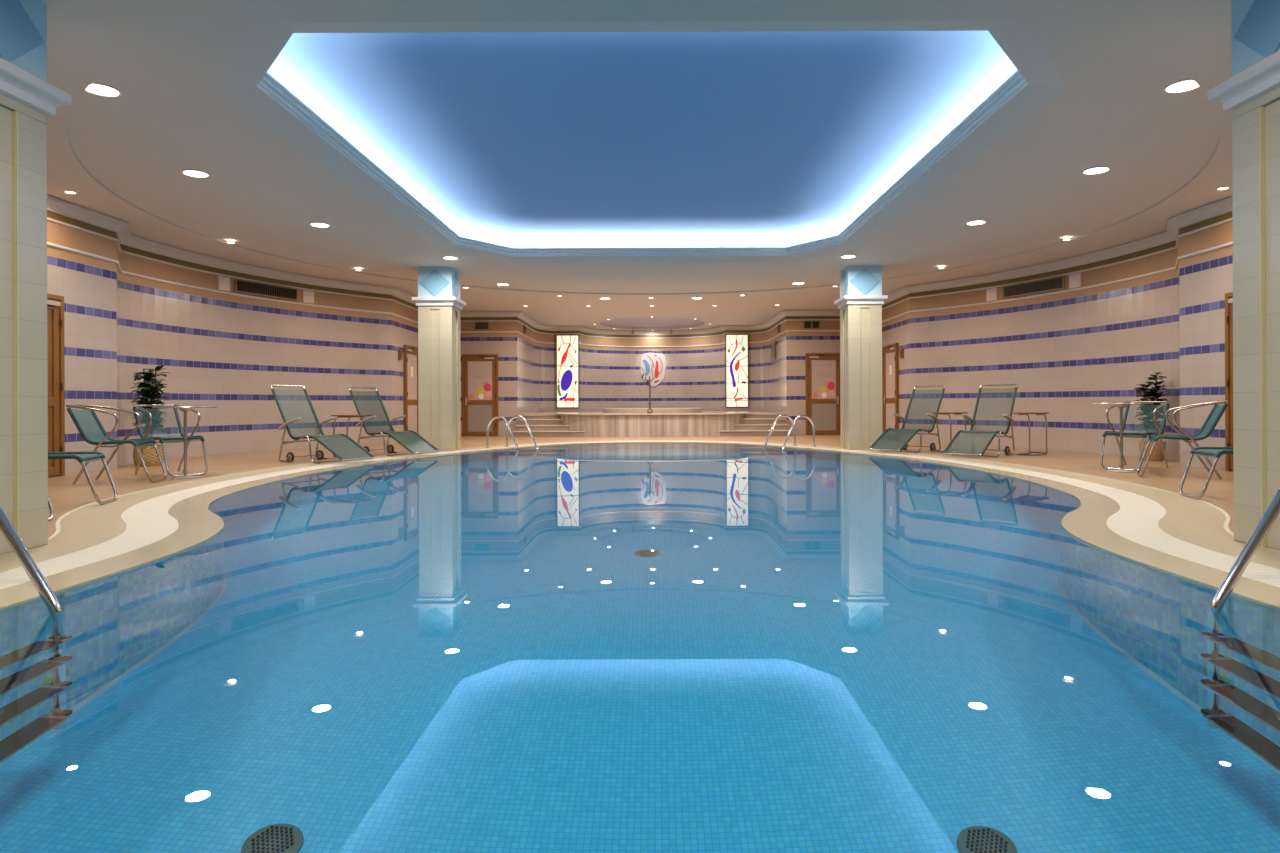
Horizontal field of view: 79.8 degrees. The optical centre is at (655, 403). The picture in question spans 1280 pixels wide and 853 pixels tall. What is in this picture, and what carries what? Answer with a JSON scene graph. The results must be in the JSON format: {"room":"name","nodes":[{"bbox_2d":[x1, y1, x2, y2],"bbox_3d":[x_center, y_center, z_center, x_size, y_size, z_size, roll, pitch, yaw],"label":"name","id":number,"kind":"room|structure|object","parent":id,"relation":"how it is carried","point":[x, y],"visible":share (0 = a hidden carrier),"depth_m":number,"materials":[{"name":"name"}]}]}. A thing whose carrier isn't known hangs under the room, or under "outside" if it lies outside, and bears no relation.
{"room":"indoor swimming pool","nodes":[
{"label":"indoor swimming pool","id":0,"kind":"room"},
{"bbox_2d":[47,211,417,476],"bbox_3d":[-6.889,-0.772,8.504,1.629,3.252,22.952,0,0,5],"label":"wall","id":1,"kind":"structure","parent":0,"point":[226,352],"depth_m":12.44,"materials":[{"name":"tile"}]},
{"bbox_2d":[47,293,64,476],"bbox_3d":[-6.994,-0.206,8.570,0.118,2.120,0.950,0,0,0],"label":"door","id":2,"kind":"structure","parent":1,"relation":"in","point":[55,303],"depth_m":8.93,"materials":[{"name":"brown wood"}]},
{"bbox_2d":[218,276,229,290],"bbox_3d":[-7.191,-1.995,12.748,0.038,0.230,0.230,0,0,16],"label":"wall speaker","id":3,"kind":"object","parent":1,"relation":"attached to","point":[223,282],"visible":1,"depth_m":12.73,"materials":[{"name":"white plastic"}]},
{"bbox_2d":[234,278,297,300],"bbox_3d":[-6.880,-2.006,13.558,0.041,0.230,1.290,0,0,23],"label":"air vent","id":4,"kind":"object","parent":1,"relation":"in","point":[240,285],"visible":1,"depth_m":13.52,"materials":[{"name":"brown metal"}]},
{"bbox_2d":[302,290,313,303],"bbox_3d":[-6.512,-1.997,14.357,0.038,0.230,0.230,0,0,30],"label":"wall speaker","id":5,"kind":"object","parent":1,"relation":"attached to","point":[308,296],"visible":1,"depth_m":14.34,"materials":[{"name":"white plastic"}]},
{"bbox_2d":[398,350,402,359],"bbox_3d":[-5.429,-1.031,16.280,0.057,0.200,0.150,0,0,0],"label":"wall box","id":6,"kind":"object","parent":1,"relation":"attached to","point":[400,352],"visible":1,"depth_m":16.22,"materials":[{"name":"brown wood"}]},
{"bbox_2d":[403,345,417,432],"bbox_3d":[-5.404,-0.211,17.050,0.118,2.120,1.000,0,0,0],"label":"door","id":7,"kind":"structure","parent":1,"relation":"in","point":[410,353],"depth_m":16.94,"materials":[{"name":"brown wood"}]},
{"bbox_2d":[42,0,1231,330],"bbox_3d":[-0.101,-2.447,11.650,16.400,0.090,29.700,0,0,0],"label":"ceiling","id":8,"kind":"structure","parent":0,"point":[188,74],"depth_m":7.50,"materials":[{"name":"white paint"}]},
{"bbox_2d":[63,190,76,193],"bbox_3d":[-6.580,-2.373,8.600,0.120,0.012,0.120,0,0,0],"label":"recessed light","id":9,"kind":"object","parent":8,"relation":"in","point":[64,191],"visible":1,"depth_m":8.59,"materials":[{"name":"beige glass"}]},
{"bbox_2d":[85,82,122,96],"bbox_3d":[-4.260,-2.409,5.880,0.276,0.012,0.276,0,0,0],"label":"recessed light","id":10,"kind":"object","parent":8,"relation":"in","point":[100,89],"visible":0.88,"depth_m":5.88,"materials":[{"name":"white glass"}]},
{"bbox_2d":[180,169,210,177],"bbox_3d":[-4.820,-2.407,8.020,0.276,0.012,0.276,0,0,0],"label":"recessed light","id":11,"kind":"object","parent":8,"relation":"in","point":[188,172],"visible":1,"depth_m":8.01,"materials":[{"name":"white glass"}]},
{"bbox_2d":[309,222,330,227],"bbox_3d":[-4.530,-2.408,10.330,0.276,0.012,0.276,0,0,0],"label":"recessed light","id":12,"kind":"object","parent":8,"relation":"in","point":[314,224],"visible":1,"depth_m":10.31,"materials":[{"name":"white glass"}]},
{"bbox_2d":[442,256,458,259],"bbox_3d":[-3.400,-2.412,12.700,0.276,0.012,0.276,0,0,0],"label":"recessed light","id":13,"kind":"object","parent":8,"relation":"in","point":[444,257],"visible":1,"depth_m":12.68,"materials":[{"name":"white"}]},
{"bbox_2d":[496,283,509,285],"bbox_3d":[-3.100,-2.413,15.530,0.276,0.012,0.276,0,0,0],"label":"recessed light","id":14,"kind":"object","parent":8,"relation":"in","point":[499,284],"visible":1,"depth_m":15.51,"materials":[{"name":"white"}]},
{"bbox_2d":[257,35,1027,256],"bbox_3d":[-0.101,-2.559,9.035,6.960,0.135,8.730,0,0,0],"label":"trim","id":15,"kind":"structure","parent":8,"relation":"attached to","point":[1016,82],"depth_m":9.19,"materials":[{"name":"white paint"}]},
{"bbox_2d":[792,282,804,284],"bbox_3d":[2.900,-2.434,15.530,0.276,0.012,0.276,0,0,0],"label":"recessed light","id":16,"kind":"object","parent":8,"relation":"in","point":[794,283],"visible":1,"depth_m":15.51,"materials":[{"name":"white"}]},
{"bbox_2d":[840,255,856,258],"bbox_3d":[3.200,-2.435,12.700,0.276,0.012,0.276,0,0,0],"label":"recessed light","id":17,"kind":"object","parent":8,"relation":"in","point":[843,256],"visible":1,"depth_m":12.67,"materials":[{"name":"white glass"}]},
{"bbox_2d":[965,220,986,224],"bbox_3d":[4.330,-2.439,10.330,0.276,0.012,0.276,0,0,0],"label":"recessed light","id":18,"kind":"object","parent":8,"relation":"in","point":[974,222],"visible":1,"depth_m":10.31,"materials":[{"name":"white glass"}]},
{"bbox_2d":[1081,166,1110,174],"bbox_3d":[4.620,-2.440,8.020,0.276,0.012,0.276,0,0,0],"label":"recessed light","id":19,"kind":"object","parent":8,"relation":"in","point":[1099,169],"visible":1,"depth_m":8.01,"materials":[{"name":"white glass"}]},
{"bbox_2d":[1162,78,1198,93],"bbox_3d":[4.059,-2.438,5.880,0.276,0.012,0.276,0,0,0],"label":"recessed light","id":20,"kind":"object","parent":8,"relation":"in","point":[1185,85],"visible":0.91,"depth_m":5.89,"materials":[{"name":"white glass"}]},
{"bbox_2d":[1217,186,1229,189],"bbox_3d":[6.380,-2.418,8.600,0.120,0.012,0.120,0,0,0],"label":"recessed light","id":21,"kind":"object","parent":8,"relation":"in","point":[1224,187],"visible":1,"depth_m":8.59,"materials":[{"name":"beige glass"}]},
{"bbox_2d":[48,435,1233,537],"bbox_3d":[-0.089,0.830,11.650,16.400,0.001,29.700,0,0,0],"label":"floor","id":22,"kind":"structure","parent":0,"point":[64,496],"depth_m":9.96,"materials":[{"name":"beige tile"}]},
{"bbox_2d":[0,0,71,553],"bbox_3d":[-3.935,-0.791,4.275,0.770,3.270,0.770,0,0,0],"label":"column","id":23,"kind":"structure","parent":22,"relation":"on","point":[27,98],"depth_m":4.39,"materials":[{"name":"beige tile"}]},
{"bbox_2d":[48,495,53,520],"bbox_3d":[-4.708,0.426,5.279,0.800,0.840,0.572,0,0,-14],"label":"armchair","id":24,"kind":"object","parent":22,"relation":"on","point":[50,505],"visible":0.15,"depth_m":5.57,"materials":[{"name":"metal"}]},
{"bbox_2d":[48,451,117,504],"bbox_3d":[-5.028,0.633,6.412,0.785,0.429,0.497,0,0,-18],"label":"footstool","id":25,"kind":"object","parent":22,"relation":"on","point":[81,457],"visible":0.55,"depth_m":6.52,"materials":[{"name":"metal"}]},
{"bbox_2d":[66,404,166,484],"bbox_3d":[-5.787,0.430,8.247,0.800,0.840,0.572,0,0,-13],"label":"armchair","id":26,"kind":"object","parent":22,"relation":"on","point":[88,424],"visible":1,"depth_m":8.17,"materials":[{"name":"fabric"}]},
{"bbox_2d":[126,365,168,466],"bbox_3d":[-6.934,0.168,10.499,0.511,1.373,0.515,0,0,27],"label":"potted plant","id":27,"kind":"object","parent":22,"relation":"on","point":[149,455],"visible":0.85,"depth_m":10.43,"materials":[{"name":"green plant"}]},
{"bbox_2d":[133,445,164,466],"bbox_3d":[-6.949,0.717,10.500,0.370,0.275,0.370,0,0,0],"label":"wicker basket","id":28,"kind":"object","parent":22,"relation":"on","point":[149,455],"depth_m":10.36,"materials":[{"name":"yellow wicker"}]},
{"bbox_2d":[133,404,207,476],"bbox_3d":[-5.763,0.430,9.104,0.800,0.840,0.572,0,0,31],"label":"armchair","id":29,"kind":"object","parent":22,"relation":"on","point":[172,438],"visible":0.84,"depth_m":9.07,"materials":[{"name":"metal"}]},
{"bbox_2d":[152,406,216,478],"bbox_3d":[-5.340,0.441,8.690,0.640,0.815,0.640,0,0,0],"label":"round table","id":30,"kind":"object","parent":22,"relation":"on","point":[185,409],"visible":1,"depth_m":8.67,"materials":[{"name":"metal"}]},
{"bbox_2d":[270,385,373,463],"bbox_3d":[-4.849,0.285,11.133,1.457,1.123,0.700,0,0,25],"label":"sun lounger","id":31,"kind":"object","parent":22,"relation":"on","point":[296,409],"visible":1,"depth_m":11.18,"materials":[{"name":"fabric"}]},
{"bbox_2d":[331,415,372,456],"bbox_3d":[-4.760,0.513,12.000,0.618,0.662,0.363,0,0,26],"label":"side table","id":32,"kind":"object","parent":22,"relation":"on","point":[339,416],"visible":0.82,"depth_m":11.97,"materials":[{"name":"metal"}]},
{"bbox_2d":[348,387,438,455],"bbox_3d":[-4.317,0.283,12.614,1.457,1.123,0.700,0,0,27],"label":"sun lounger","id":33,"kind":"object","parent":22,"relation":"on","point":[365,402],"visible":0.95,"depth_m":12.69,"materials":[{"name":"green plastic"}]},
{"bbox_2d":[412,267,465,450],"bbox_3d":[-3.905,-0.791,13.850,0.770,3.270,0.770,0,0,0],"label":"column","id":34,"kind":"structure","parent":22,"relation":"on","point":[439,304],"depth_m":13.55,"materials":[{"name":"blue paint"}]},
{"bbox_2d":[512,415,585,436],"bbox_3d":[-2.610,0.569,19.915,1.940,0.540,1.570,0,0,0],"label":"marble steps","id":35,"kind":"structure","parent":22,"relation":"on","point":[539,425],"depth_m":19.45,"materials":[{"name":"beige stone"}]},
{"bbox_2d":[0,440,1279,571],"bbox_3d":[-0.089,0.830,7.693,9.964,0.001,19.068,0,0,0],"label":"deck border","id":36,"kind":"object","parent":22,"relation":"on","point":[1187,519],"visible":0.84,"depth_m":5.61,"materials":[{"name":"beige tile"}]},
{"bbox_2d":[0,506,61,612],"bbox_3d":[-2.838,1.247,2.880,0.920,2.026,0.598,0,0,0],"label":"pool ladder","id":37,"kind":"object","parent":36,"relation":"attached to","point":[7,529],"visible":0.2,"depth_m":3.12,"materials":[{"name":"metal"}]},
{"bbox_2d":[485,416,537,449],"bbox_3d":[-2.682,1.247,14.385,0.920,2.026,0.598,0,0,34],"label":"pool ladder","id":38,"kind":"object","parent":36,"relation":"attached to","point":[495,417],"visible":0.5,"depth_m":14.40,"materials":[{"name":"metal"}]},
{"bbox_2d":[763,415,816,448],"bbox_3d":[2.506,1.228,14.385,0.920,2.026,0.598,0,0,-34],"label":"pool ladder","id":39,"kind":"object","parent":36,"relation":"attached to","point":[779,416],"visible":0.49,"depth_m":14.39,"materials":[{"name":"metal"}]},
{"bbox_2d":[1210,488,1279,608],"bbox_3d":[2.682,1.228,2.880,0.920,2.026,0.598,0,0,0],"label":"pool ladder","id":40,"kind":"object","parent":36,"relation":"attached to","point":[1272,511],"visible":0.16,"depth_m":3.12,"materials":[{"name":"metal"}]},
{"bbox_2d":[0,440,1279,554],"bbox_3d":[-0.089,0.830,7.693,10.014,0.001,19.118,0,0,0],"label":"joint","id":41,"kind":"object","parent":22,"relation":"on","point":[57,524],"visible":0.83,"depth_m":6.10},
{"bbox_2d":[519,411,784,436],"bbox_3d":[-0.090,0.543,22.020,6.980,0.575,6.360,0,0,0],"label":"platform","id":42,"kind":"object","parent":22,"relation":"on","point":[705,423],"visible":0.85,"depth_m":18.98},
{"bbox_2d":[645,375,653,412],"bbox_3d":[-0.149,-0.224,19.553,0.206,0.982,0.139,0,0,30],"label":"spout","id":43,"kind":"object","parent":42,"relation":"on","point":[649,380],"visible":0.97,"depth_m":19.54,"materials":[{"name":"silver metal"}]},
{"bbox_2d":[603,408,701,412],"bbox_3d":[-0.091,0.193,21.350,2.760,0.125,2.200,0,0,0],"label":"hot tub","id":44,"kind":"object","parent":42,"relation":"on","point":[605,410],"visible":0.87,"depth_m":20.40,"materials":[{"name":"grey plastic"}]},
{"bbox_2d":[718,414,790,435],"bbox_3d":[2.430,0.551,19.915,1.940,0.540,1.570,0,0,0],"label":"marble steps","id":45,"kind":"structure","parent":22,"relation":"on","point":[752,424],"depth_m":19.45,"materials":[{"name":"beige stone"}]},
{"bbox_2d":[834,265,887,449],"bbox_3d":[3.715,-0.818,13.850,0.770,3.270,0.770,0,0,0],"label":"column","id":46,"kind":"structure","parent":22,"relation":"on","point":[861,300],"depth_m":13.55,"materials":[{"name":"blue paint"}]},
{"bbox_2d":[869,385,944,452],"bbox_3d":[4.282,0.253,12.991,1.457,1.123,0.700,0,0,-41],"label":"sun lounger","id":47,"kind":"object","parent":22,"relation":"on","point":[919,416],"visible":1,"depth_m":13.14,"materials":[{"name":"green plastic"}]},
{"bbox_2d":[933,412,967,452],"bbox_3d":[4.880,0.479,12.640,0.618,0.662,0.363,0,0,-41],"label":"side table","id":48,"kind":"object","parent":22,"relation":"on","point":[939,413],"visible":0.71,"depth_m":12.59,"materials":[{"name":"metal"}]},
{"bbox_2d":[943,384,1017,457],"bbox_3d":[5.067,0.251,11.899,0.700,1.123,1.457,0,0,45],"label":"sun lounger","id":49,"kind":"object","parent":22,"relation":"on","point":[973,442],"visible":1,"depth_m":11.73,"materials":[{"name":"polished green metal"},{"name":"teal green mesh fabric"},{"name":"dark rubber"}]},
{"bbox_2d":[1013,412,1048,455],"bbox_3d":[5.880,0.476,11.970,0.618,0.662,0.363,0,0,-41],"label":"side table","id":50,"kind":"object","parent":22,"relation":"on","point":[1022,413],"visible":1,"depth_m":12.03,"materials":[{"name":"metal"}]},
{"bbox_2d":[1090,403,1152,472],"bbox_3d":[5.529,0.403,9.080,0.640,0.815,0.640,0,0,0],"label":"round table","id":51,"kind":"object","parent":22,"relation":"on","point":[1121,406],"visible":1,"depth_m":9.06,"materials":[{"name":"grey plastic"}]},
{"bbox_2d":[1100,401,1169,470],"bbox_3d":[5.939,0.389,9.492,0.800,0.840,0.572,0,0,-34],"label":"armchair","id":52,"kind":"object","parent":22,"relation":"on","point":[1130,434],"visible":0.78,"depth_m":9.47,"materials":[{"name":"metal"}]},
{"bbox_2d":[1134,372,1168,460],"bbox_3d":[6.982,0.180,10.786,0.449,1.250,0.455,0,0,28],"label":"potted plant","id":53,"kind":"object","parent":22,"relation":"on","point":[1147,409],"visible":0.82,"depth_m":10.74,"materials":[{"name":"green plant"}]},
{"bbox_2d":[1137,401,1228,479],"bbox_3d":[5.772,0.390,8.405,0.800,0.840,0.572,0,0,27],"label":"armchair","id":54,"kind":"object","parent":22,"relation":"on","point":[1216,413],"visible":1,"depth_m":8.32,"materials":[{"name":"fabric"}]},
{"bbox_2d":[1179,447,1232,498],"bbox_3d":[4.995,0.598,6.539,0.785,0.429,0.497,0,0,13],"label":"chair","id":55,"kind":"object","parent":22,"relation":"on","point":[1217,452],"visible":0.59,"depth_m":6.63,"materials":[{"name":"metal"}]},
{"bbox_2d":[1207,0,1279,549],"bbox_3d":[3.745,-0.818,4.270,0.770,3.270,0.770,0,0,0],"label":"column","id":56,"kind":"structure","parent":22,"relation":"on","point":[1252,93],"depth_m":4.39,"materials":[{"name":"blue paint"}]},
{"bbox_2d":[267,31,1016,247],"bbox_3d":[-0.101,-2.702,9.035,6.960,0.360,8.730,0,0,0],"label":"ceiling","id":57,"kind":"structure","parent":0,"point":[739,138],"depth_m":7.81,"materials":[{"name":"blue paint"}]},
{"bbox_2d":[460,316,839,435],"bbox_3d":[-0.095,-0.796,22.635,10.720,3.252,5.470,0,0,0],"label":"wall","id":58,"kind":"structure","parent":0,"point":[609,377],"depth_m":23.57,"materials":[{"name":"tile"}]},
{"bbox_2d":[462,354,497,435],"bbox_3d":[-4.553,-0.214,19.851,0.930,2.120,0.118,0,0,0],"label":"door","id":59,"kind":"structure","parent":58,"relation":"in","point":[479,371],"depth_m":19.87,"materials":[{"name":"brown wood"}]},
{"bbox_2d":[468,361,491,399],"bbox_3d":[-4.554,-0.592,19.870,0.622,0.995,0.003,0,0,0],"label":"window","id":60,"kind":"structure","parent":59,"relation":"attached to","point":[479,372],"depth_m":19.87,"materials":[{"name":"multicoloured glass"}]},
{"bbox_2d":[474,322,488,329],"bbox_3d":[-4.519,-2.014,19.890,0.390,0.220,0.040,0,0,0],"label":"air vent","id":61,"kind":"object","parent":58,"relation":"in","point":[477,325],"visible":1,"depth_m":19.88,"materials":[{"name":"brown metal"}]},
{"bbox_2d":[556,335,578,407],"bbox_3d":[-2.720,-0.991,23.697,0.716,2.276,0.054,0,0,0],"label":"stained glass panel","id":62,"kind":"object","parent":58,"relation":"attached to","point":[567,346],"visible":1,"depth_m":23.69,"materials":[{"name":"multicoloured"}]},
{"bbox_2d":[47,195,1232,334],"bbox_3d":[-0.100,-2.326,11.185,14.800,0.132,28.370,0,0,0],"label":"trim","id":63,"kind":"structure","parent":58,"relation":"attached to","point":[54,205],"depth_m":13.10,"materials":[{"name":"white paint"}]},
{"bbox_2d":[47,242,1232,346],"bbox_3d":[-0.099,-1.875,11.185,14.800,0.040,28.370,0,0,0],"label":"trim","id":64,"kind":"structure","parent":58,"relation":"attached to","point":[48,243],"depth_m":13.37,"materials":[{"name":"white paint"}]},
{"bbox_2d":[47,217,1232,338],"bbox_3d":[-0.100,-2.162,11.185,14.800,0.035,28.370,0,0,0],"label":"trim","id":65,"kind":"structure","parent":58,"relation":"attached to","point":[48,219],"depth_m":13.41,"materials":[{"name":"white paint"}]},
{"bbox_2d":[641,353,665,385],"bbox_3d":[-0.075,-1.125,25.331,0.836,1.114,0.027,0,0,0],"label":"mosaic","id":66,"kind":"object","parent":58,"relation":"attached to","point":[652,364],"visible":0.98,"depth_m":25.33,"materials":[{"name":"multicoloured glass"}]},
{"bbox_2d":[725,334,748,407],"bbox_3d":[2.525,-1.009,23.697,0.716,2.276,0.054,0,0,0],"label":"stained glass panel","id":67,"kind":"object","parent":58,"relation":"attached to","point":[736,345],"visible":1,"depth_m":23.69,"materials":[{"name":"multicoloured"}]},
{"bbox_2d":[771,341,775,359],"bbox_3d":[3.380,-1.512,21.900,0.050,0.500,0.700,0,0,0],"label":"wall panel","id":68,"kind":"object","parent":58,"relation":"attached to","point":[773,344],"visible":1,"depth_m":21.75,"materials":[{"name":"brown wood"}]},
{"bbox_2d":[803,320,819,328],"bbox_3d":[4.061,-2.044,19.890,0.430,0.220,0.040,0,0,0],"label":"air vent","id":69,"kind":"object","parent":58,"relation":"in","point":[807,324],"visible":1,"depth_m":19.89,"materials":[{"name":"brown metal"}]},
{"bbox_2d":[805,353,839,434],"bbox_3d":[4.367,-0.245,19.851,0.930,2.120,0.118,0,0,0],"label":"door","id":70,"kind":"structure","parent":58,"relation":"in","point":[822,370],"depth_m":19.87,"materials":[{"name":"brown wood"}]},
{"bbox_2d":[812,360,835,398],"bbox_3d":[4.366,-0.623,19.870,0.622,0.995,0.003,0,0,0],"label":"poster","id":71,"kind":"object","parent":70,"relation":"attached to","point":[823,371],"depth_m":19.87,"materials":[{"name":"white paper"}]},
{"bbox_2d":[882,211,1232,469],"bbox_3d":[6.700,-0.819,8.504,1.629,3.252,22.952,0,0,-5],"label":"wall","id":72,"kind":"structure","parent":0,"point":[1067,352],"depth_m":12.63,"materials":[{"name":"tile"}]},
{"bbox_2d":[882,343,898,431],"bbox_3d":[5.218,-0.248,17.050,0.118,2.120,1.000,0,0,0],"label":"door","id":73,"kind":"structure","parent":72,"relation":"in","point":[890,353],"depth_m":17.04,"materials":[{"name":"brown wood"}]},
{"bbox_2d":[899,348,903,357],"bbox_3d":[5.238,-1.068,16.280,0.057,0.200,0.150,0,0,0],"label":"wall box","id":74,"kind":"object","parent":72,"relation":"attached to","point":[901,351],"visible":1,"depth_m":16.21,"materials":[{"name":"brown wood"}]},
{"bbox_2d":[986,288,997,300],"bbox_3d":[6.314,-2.042,14.357,0.038,0.230,0.230,0,0,-30],"label":"wall speaker","id":75,"kind":"object","parent":72,"relation":"attached to","point":[991,294],"visible":1,"depth_m":14.34,"materials":[{"name":"white plastic"}]},
{"bbox_2d":[1002,275,1064,298],"bbox_3d":[6.682,-2.053,13.558,0.041,0.230,1.290,0,0,-23],"label":"air vent","id":76,"kind":"object","parent":72,"relation":"in","point":[1054,283],"visible":1,"depth_m":13.51,"materials":[{"name":"brown metal"}]},
{"bbox_2d":[1069,273,1080,288],"bbox_3d":[6.993,-2.044,12.748,0.038,0.230,0.230,0,0,-16],"label":"wall speaker","id":77,"kind":"object","parent":72,"relation":"attached to","point":[1074,279],"visible":1,"depth_m":12.73,"materials":[{"name":"white plastic"}]},
{"bbox_2d":[1225,292,1232,470],"bbox_3d":[6.808,-0.254,8.660,0.118,2.120,0.950,0,0,0],"label":"door","id":78,"kind":"structure","parent":72,"relation":"in","point":[1228,296],"depth_m":9.08,"materials":[{"name":"brown wood"}]},
{"bbox_3d":[-0.086,1.712,7.694,8.106,1.736,17.211,0,0,0],"label":"basin","id":79,"kind":"object","parent":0,"visible":0},
{"bbox_2d":[0,443,1279,852],"bbox_3d":[-0.089,0.842,7.694,8.106,0.001,17.211,0,0,0],"label":"pool water","id":80,"kind":"object","parent":79,"relation":"in","point":[609,647],"visible":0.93,"depth_m":2.36,"materials":[{"name":"blue liquid"}]},
{"bbox_2d":[0,442,1279,610],"bbox_3d":[-0.089,0.838,7.694,8.646,0.016,17.751,0,0,0],"label":"pool coping","id":81,"kind":"object","parent":79,"relation":"on","point":[1087,523],"visible":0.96,"depth_m":4.69},
{"bbox_2d":[0,441,1279,588],"bbox_3d":[-0.089,0.830,7.694,9.245,0.001,18.350,0,0,0],"label":"floor border","id":82,"kind":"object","parent":81,"relation":"attached to","point":[149,521],"visible":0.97,"depth_m":5.19,"materials":[{"name":"beige tile"}]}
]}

